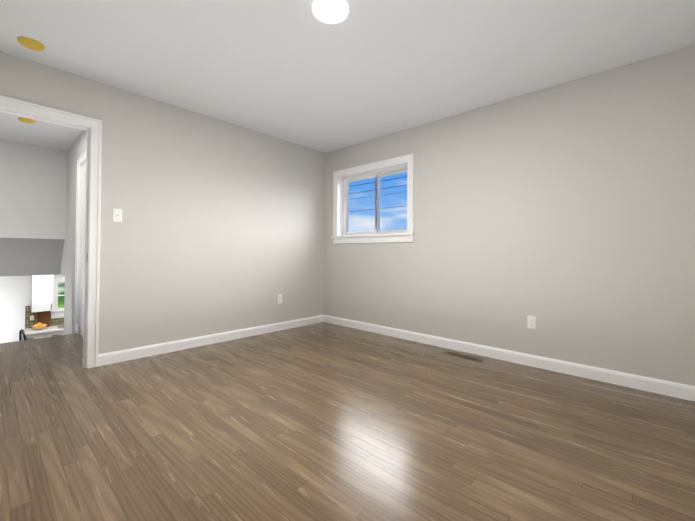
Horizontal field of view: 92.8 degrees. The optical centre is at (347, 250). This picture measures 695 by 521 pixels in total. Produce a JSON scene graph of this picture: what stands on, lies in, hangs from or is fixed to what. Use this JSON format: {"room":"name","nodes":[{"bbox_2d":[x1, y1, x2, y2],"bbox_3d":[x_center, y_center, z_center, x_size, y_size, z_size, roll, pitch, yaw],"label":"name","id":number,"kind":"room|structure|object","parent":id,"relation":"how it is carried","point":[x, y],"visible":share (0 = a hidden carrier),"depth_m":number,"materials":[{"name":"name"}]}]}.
{"room":"empty bedroom","nodes":[
{"label":"empty bedroom","id":0,"kind":"room"},
{"bbox_2d":[0,276,25,342],"bbox_3d":[-7.224,1.510,4.791,0.100,2.320,3.660,0,-1,43],"label":"wall","id":1,"kind":"structure","parent":0,"point":[12,304],"depth_m":5.98,"materials":[{"name":"paint"}]},
{"bbox_2d":[0,238,63,275],"bbox_3d":[-6.566,0.035,5.463,4.350,0.655,5.500,0,-1,43],"label":"ceiling soffit","id":2,"kind":"structure","parent":0,"point":[24,256],"depth_m":4.74,"materials":[{"name":"paint"}]},
{"bbox_2d":[0,139,66,238],"bbox_3d":[-5.458,-0.827,3.389,0.100,1.285,3.950,0,-1,43],"label":"wall","id":3,"kind":"structure","parent":0,"point":[33,180],"depth_m":4.54,"materials":[{"name":"paint"}]},
{"bbox_2d":[25,275,64,310],"bbox_3d":[-8.080,1.524,6.844,0.150,2.320,5.500,0,-1,43],"label":"wall","id":4,"kind":"structure","parent":0,"point":[28,293],"depth_m":7.59,"materials":[{"name":"paint"}]},
{"bbox_2d":[25,306,63,328],"bbox_3d":[-6.852,1.536,8.044,0.011,0.519,1.830,0,-1,43],"label":"backsplash","id":5,"kind":"structure","parent":4,"relation":"attached to","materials":[{"name":"tile"}]},
{"bbox_2d":[51,278,64,318],"bbox_3d":[-6.788,1.154,8.159,0.150,0.950,0.775,0,-1,43],"label":"window","id":6,"kind":"structure","parent":4,"relation":"in","point":[56,312],"depth_m":7.92,"materials":[{"name":"white wood"}]},
{"bbox_2d":[60,130,86,336],"bbox_3d":[-3.385,0.627,4.199,3.430,4.140,0.100,0,-1,43],"label":"wall","id":7,"kind":"structure","parent":0,"point":[76,150],"depth_m":4.46,"materials":[{"name":"paint"}]},
{"bbox_2d":[74,151,85,333],"bbox_3d":[-2.975,-0.059,3.825,0.920,2.110,0.136,0,-1,43],"label":"door frame","id":8,"kind":"structure","parent":7,"relation":"attached to","point":[81,160],"depth_m":4.04,"materials":[{"name":"white wood"}]},
{"bbox_2d":[0,51,324,353],"bbox_3d":[-1.717,-0.217,3.386,0.120,2.440,3.940,0,-1,43],"label":"wall","id":9,"kind":"structure","parent":0,"point":[220,228],"depth_m":3.40,"materials":[{"name":"paint"}]},
{"bbox_2d":[0,95,101,368],"bbox_3d":[-2.509,-0.068,2.535,0.164,2.110,0.972,0,-1,43],"label":"door frame","id":10,"kind":"structure","parent":9,"relation":"attached to","point":[92,127],"depth_m":2.80,"materials":[{"name":"white wood"}]},
{"bbox_2d":[113,209,121,221],"bbox_3d":[-2.038,-0.310,2.937,0.022,0.115,0.070,0,-1,43],"label":"switch plate","id":11,"kind":"object","parent":9,"relation":"attached to","point":[117,215],"visible":1,"depth_m":2.94,"materials":[{"name":"white plastic"}]},
{"bbox_2d":[98,315,323,365],"bbox_3d":[-1.237,0.962,3.803,0.014,0.100,2.645,0,-1,43],"label":"baseboard","id":12,"kind":"structure","parent":9,"relation":"attached to","point":[134,353],"depth_m":3.44,"materials":[{"name":"white wood"}]},
{"bbox_2d":[277,294,281,303],"bbox_3d":[-0.859,0.619,4.212,0.009,0.115,0.070,0,-1,43],"label":"outlet","id":13,"kind":"object","parent":9,"relation":"attached to","point":[279,298],"visible":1,"depth_m":4.20,"materials":[{"name":"white plastic"}]},
{"bbox_2d":[0,322,694,520],"bbox_3d":[-1.497,1.086,1.559,5.810,0.200,6.720,0,-1,43],"label":"floor","id":14,"kind":"structure","parent":0,"point":[323,421],"depth_m":1.77,"materials":[{"name":"brown wood"}]},
{"bbox_2d":[444,351,482,361],"bbox_3d":[1.117,1.022,3.201,0.350,0.008,0.100,0,-1,43],"label":"floor vent","id":15,"kind":"object","parent":14,"relation":"in","point":[464,356],"visible":1,"depth_m":3.19,"materials":[{"name":"brown metal"}]},
{"bbox_2d":[0,0,694,152],"bbox_3d":[-1.946,-1.514,2.026,7.100,0.120,6.720,0,-1,43],"label":"ceiling","id":16,"kind":"structure","parent":0,"point":[296,72],"depth_m":2.40,"materials":[{"name":"paint"}]},
{"bbox_2d":[18,117,35,123],"bbox_3d":[-3.570,-1.437,3.686,0.144,0.027,0.144,0,-1,43],"label":"cover plate","id":17,"kind":"object","parent":16,"relation":"attached to","point":[26,120],"visible":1,"depth_m":3.66,"materials":[{"name":"gold metal"}]},
{"bbox_2d":[17,36,44,50],"bbox_3d":[-2.218,-1.439,2.324,0.144,0.027,0.144,0,-1,43],"label":"plate","id":18,"kind":"object","parent":16,"relation":"attached to","point":[31,43],"visible":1,"depth_m":2.30,"materials":[{"name":"gold metal"}]},
{"bbox_2d":[312,0,347,23],"bbox_3d":[-0.102,-1.426,1.970,0.214,0.024,0.214,0,-1,43],"label":"recessed light","id":19,"kind":"object","parent":16,"relation":"in","point":[330,11],"visible":1,"depth_m":1.96,"materials":[{"name":"white"}]},
{"bbox_2d":[324,45,694,385],"bbox_3d":[1.256,-0.191,3.461,4.370,2.440,0.220,0,-1,43],"label":"wall","id":20,"kind":"structure","parent":0,"point":[564,213],"depth_m":2.83,"materials":[{"name":"paint"}]},
{"bbox_2d":[331,153,413,243],"bbox_3d":[0.333,-0.598,4.273,1.314,1.009,0.230,0,-1,43],"label":"window unit","id":21,"kind":"structure","parent":20,"relation":"in","point":[377,176],"depth_m":4.29,"materials":[{"name":"white plastic"}]},
{"bbox_2d":[324,315,694,401],"bbox_3d":[1.166,0.978,3.364,4.130,0.100,0.014,0,-1,43],"label":"baseboard","id":22,"kind":"structure","parent":20,"relation":"attached to","point":[671,389],"depth_m":2.87,"materials":[{"name":"white wood"}]},
{"bbox_2d":[527,316,535,329],"bbox_3d":[1.634,0.641,2.938,0.070,0.115,0.009,0,-1,43],"label":"outlet","id":23,"kind":"object","parent":20,"relation":"attached to","point":[531,322],"visible":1,"depth_m":2.94,"materials":[{"name":"white plastic"}]},
{"bbox_3d":[-6.118,2.757,4.995,5.640,0.150,5.500,0,-1,43],"label":"floor","id":24,"kind":"structure","parent":0,"visible":0},
{"bbox_2d":[19,329,26,340],"bbox_3d":[-5.368,2.060,5.493,1.610,1.264,0.121,0,-1,43],"label":"stair handrail","id":25,"kind":"object","parent":24,"relation":"on","point":[21,332],"visible":0.21,"depth_m":5.98,"materials":[{"name":"black metal"}]},
{"bbox_2d":[25,275,63,339],"bbox_3d":[-6.626,1.547,7.833,0.629,2.317,1.830,0,-1,43],"label":"kitchen cabinet","id":26,"kind":"object","parent":24,"relation":"on","point":[40,322],"visible":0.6,"depth_m":7.52,"materials":[{"name":"white wood"}]},
{"bbox_2d":[32,324,46,329],"bbox_3d":[-6.947,1.742,7.466,0.256,0.095,0.256,0,-1,43],"label":"fruit bowl","id":27,"kind":"object","parent":26,"relation":"on","point":[37,326],"depth_m":7.43,"materials":[{"name":"orange food"}]},
{"bbox_2d":[25,324,63,335],"bbox_3d":[-6.628,1.817,7.831,0.629,0.040,1.830,0,-1,43],"label":"countertop","id":28,"kind":"structure","parent":26,"relation":"on","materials":[{"name":"white stone"}]},
{"label":"outside","id":29,"kind":"structure","parent":0,"visible":0},
{"bbox_2d":[58,283,64,307],"bbox_3d":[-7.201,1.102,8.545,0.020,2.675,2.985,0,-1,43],"label":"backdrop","id":30,"kind":"structure","parent":29,"point":[61,288],"depth_m":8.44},
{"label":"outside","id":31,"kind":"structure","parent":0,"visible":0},
{"bbox_2d":[349,176,406,211],"bbox_3d":[1.634,-2.699,15.709,32.000,1.366,0.622,0,-1,43],"label":"power lines","id":32,"kind":"structure","parent":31,"point":[382,188],"depth_m":15.76,"materials":[{"name":"black metal"}]}
]}

